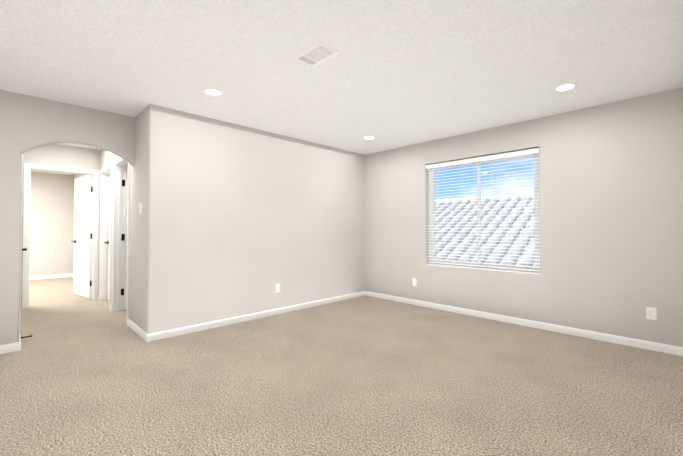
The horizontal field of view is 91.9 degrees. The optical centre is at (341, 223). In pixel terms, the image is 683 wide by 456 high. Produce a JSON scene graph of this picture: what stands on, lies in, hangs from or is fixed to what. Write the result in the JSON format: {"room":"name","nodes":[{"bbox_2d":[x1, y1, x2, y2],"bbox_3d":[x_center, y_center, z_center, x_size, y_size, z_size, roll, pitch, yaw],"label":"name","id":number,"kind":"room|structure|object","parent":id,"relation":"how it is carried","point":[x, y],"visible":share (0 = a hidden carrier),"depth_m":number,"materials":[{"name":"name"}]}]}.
{"room":"empty living room","nodes":[
{"label":"empty living room","id":0,"kind":"room"},
{"bbox_2d":[29,172,73,276],"bbox_3d":[-7.763,0.034,6.760,3.768,2.500,0.120,1,-1,-44],"label":"wall","id":1,"kind":"structure","parent":0,"point":[51,222],"depth_m":7.68,"materials":[{"name":"paint"}]},
{"bbox_2d":[29,274,71,279],"bbox_3d":[-7.759,1.213,6.652,3.648,0.078,0.014,1,-1,-44],"label":"baseboard","id":2,"kind":"structure","parent":1,"relation":"attached to","point":[60,275],"depth_m":7.64,"materials":[{"name":"white wood"}]},
{"bbox_2d":[21,144,100,308],"bbox_3d":[-5.276,-0.006,4.157,3.668,2.500,0.120,1,-1,-44],"label":"wall","id":3,"kind":"structure","parent":0,"point":[67,156],"depth_m":5.08,"materials":[{"name":"paint"}]},
{"bbox_2d":[23,163,98,308],"bbox_3d":[-4.309,0.177,5.104,0.886,2.103,0.146,1,-1,-44],"label":"door frame","id":4,"kind":"structure","parent":3,"relation":"attached to","point":[95,211],"depth_m":5.12,"materials":[{"name":"white wood"}]},
{"bbox_2d":[72,175,92,298],"bbox_3d":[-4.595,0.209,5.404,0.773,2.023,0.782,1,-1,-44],"label":"door","id":5,"kind":"structure","parent":3,"relation":"in","point":[83,208],"depth_m":5.57,"materials":[{"name":"white wood"}]},
{"bbox_2d":[0,90,134,344],"bbox_3d":[-3.389,-0.025,2.899,2.798,2.500,0.120,1,-1,-44],"label":"wall","id":6,"kind":"structure","parent":0,"point":[27,122],"depth_m":3.15,"materials":[{"name":"paint"}]},
{"bbox_2d":[0,341,20,353],"bbox_3d":[-3.646,1.150,2.534,1.704,0.078,0.014,1,-1,-44],"label":"baseboard","id":7,"kind":"structure","parent":6,"relation":"attached to","point":[7,348],"depth_m":3.08,"materials":[{"name":"white wood"}]},
{"bbox_2d":[73,110,143,326],"bbox_3d":[-4.261,0.019,5.798,0.120,2.500,6.400,1,-1,-44],"label":"wall","id":8,"kind":"structure","parent":0,"point":[136,195],"depth_m":3.74,"materials":[{"name":"paint"}]},
{"bbox_2d":[95,163,110,309],"bbox_3d":[-3.547,0.176,5.068,0.146,2.103,0.886,1,-1,-44],"label":"door frame","id":9,"kind":"structure","parent":8,"relation":"attached to","point":[100,238],"depth_m":5.31,"materials":[{"name":"white wood"}]},
{"bbox_2d":[104,173,110,300],"bbox_3d":[-3.514,0.205,5.095,0.139,2.023,0.768,1,-1,-44],"label":"hall door","id":10,"kind":"structure","parent":8,"relation":"in","point":[108,241],"depth_m":5.28,"materials":[{"name":"white wood"}]},
{"bbox_2d":[111,157,129,324],"bbox_3d":[-2.842,0.165,4.351,0.146,2.103,0.936,1,-1,-44],"label":"door frame","id":11,"kind":"structure","parent":8,"relation":"attached to","point":[117,190],"depth_m":4.62,"materials":[{"name":"white wood"}]},
{"bbox_2d":[121,166,127,309],"bbox_3d":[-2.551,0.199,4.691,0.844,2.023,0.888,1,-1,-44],"label":"hall door","id":12,"kind":"structure","parent":8,"relation":"in","point":[124,237],"depth_m":4.67,"materials":[{"name":"white wood"}]},
{"bbox_2d":[127,318,145,339],"bbox_3d":[-2.274,1.168,3.661,0.014,0.078,0.810,1,-1,-44],"label":"baseboard","id":13,"kind":"structure","parent":8,"relation":"attached to","point":[132,325],"depth_m":3.66,"materials":[{"name":"white wood"}]},
{"bbox_2d":[140,104,364,333],"bbox_3d":[-0.806,0.001,4.622,3.402,2.500,0.120,1,-1,-44],"label":"wall","id":14,"kind":"structure","parent":0,"point":[232,220],"depth_m":4.10,"materials":[{"name":"paint"}]},
{"bbox_2d":[144,291,363,341],"bbox_3d":[-0.796,1.181,4.520,3.326,0.078,0.014,1,-1,-44],"label":"baseboard","id":15,"kind":"structure","parent":14,"relation":"attached to","point":[212,324],"depth_m":4.07,"materials":[{"name":"white wood"}]},
{"bbox_2d":[276,283,279,292],"bbox_3d":[-0.860,0.869,4.467,0.071,0.116,0.008,1,-1,-44],"label":"outlet","id":16,"kind":"object","parent":14,"relation":"attached to","point":[277,287],"visible":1,"depth_m":4.46,"materials":[{"name":"white plastic"}]},
{"bbox_2d":[0,277,682,455],"bbox_3d":[-2.977,1.274,4.174,7.400,0.120,10.650,1,-1,-44],"label":"floor","id":17,"kind":"structure","parent":0,"point":[356,376],"depth_m":2.40,"materials":[{"name":"carpet"}]},
{"bbox_2d":[19,154,26,334],"bbox_3d":[-3.650,0.155,3.663,0.146,2.103,0.886,1,-1,-44],"label":"door frame","id":18,"kind":"structure","parent":17,"relation":"on","point":[23,205],"depth_m":3.41,"materials":[{"name":"white wood"}]},
{"bbox_2d":[0,0,682,174],"bbox_3d":[-2.977,-1.285,4.213,7.400,0.120,10.650,1,-1,-44],"label":"ceiling","id":19,"kind":"structure","parent":0,"point":[393,74],"depth_m":2.53,"materials":[{"name":"white paint"}]},
{"bbox_2d":[203,88,222,95],"bbox_3d":[-1.208,-1.240,3.111,0.176,0.012,0.176,1,-1,-44],"label":"recessed light","id":20,"kind":"object","parent":19,"relation":"in","point":[212,91],"visible":0.98,"depth_m":3.10,"materials":[{"name":"white"}]},
{"bbox_2d":[293,41,339,66],"bbox_3d":[-0.189,-1.245,2.444,0.205,0.014,0.305,1,-1,-44],"label":"ceiling vent","id":21,"kind":"object","parent":19,"relation":"in","point":[316,53],"visible":1,"depth_m":2.43,"materials":[{"name":"white metal"}]},
{"bbox_2d":[363,136,374,139],"bbox_3d":[0.390,-1.216,4.666,0.176,0.012,0.176,1,-1,-44],"label":"recessed light","id":22,"kind":"object","parent":19,"relation":"in","point":[368,137],"visible":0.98,"depth_m":4.65,"materials":[{"name":"white"}]},
{"bbox_2d":[554,83,576,91],"bbox_3d":[2.037,-1.241,3.003,0.176,0.012,0.176,1,-1,-44],"label":"recessed light","id":23,"kind":"object","parent":19,"relation":"in","point":[565,87],"visible":0.96,"depth_m":3.00,"materials":[{"name":"white"}]},
{"bbox_2d":[365,87,682,346],"bbox_3d":[0.786,0.014,5.464,0.150,2.500,7.050,1,-1,-44],"label":"wall","id":24,"kind":"structure","parent":0,"point":[611,212],"depth_m":3.56,"materials":[{"name":"paint"}]},
{"bbox_2d":[412,278,416,285],"bbox_3d":[1.107,0.887,5.011,0.008,0.116,0.071,1,-1,-44],"label":"outlet","id":25,"kind":"object","parent":24,"relation":"attached to","point":[414,281],"visible":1,"depth_m":5.01,"materials":[{"name":"white plastic"}]},
{"bbox_2d":[428,153,539,272],"bbox_3d":[1.851,-0.144,4.441,0.066,1.485,1.495,1,-1,-44],"label":"window","id":26,"kind":"structure","parent":24,"relation":"in","point":[535,210],"depth_m":4.41,"materials":[{"name":"white plastic"}]},
{"bbox_2d":[426,147,539,273],"bbox_3d":[1.796,-0.142,4.388,0.076,1.487,1.491,1,-1,-44],"label":"window blinds","id":27,"kind":"object","parent":26,"relation":"attached to","point":[525,152],"visible":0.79,"depth_m":4.29,"materials":[{"name":"white plastic"}]},
{"bbox_2d":[364,291,682,355],"bbox_3d":[1.751,1.178,4.347,0.014,0.078,3.830,1,-1,-44],"label":"baseboard","id":28,"kind":"structure","parent":24,"relation":"attached to","point":[616,339],"depth_m":3.74,"materials":[{"name":"white wood"}]},
{"bbox_2d":[646,307,656,319],"bbox_3d":[2.946,0.854,3.139,0.008,0.116,0.071,1,-1,-44],"label":"outlet","id":29,"kind":"object","parent":24,"relation":"attached to","point":[651,313],"visible":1,"depth_m":3.14,"materials":[{"name":"white plastic"}]},
{"label":"outside","id":30,"kind":"structure","parent":0,"visible":0},
{"bbox_2d":[435,192,534,265],"bbox_3d":[3.106,0.406,9.650,6.040,2.884,9.180,1,-1,-44],"label":"roof","id":31,"kind":"object","parent":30,"point":[444,216],"depth_m":9.51,"materials":[{"name":"tile"}]}
]}

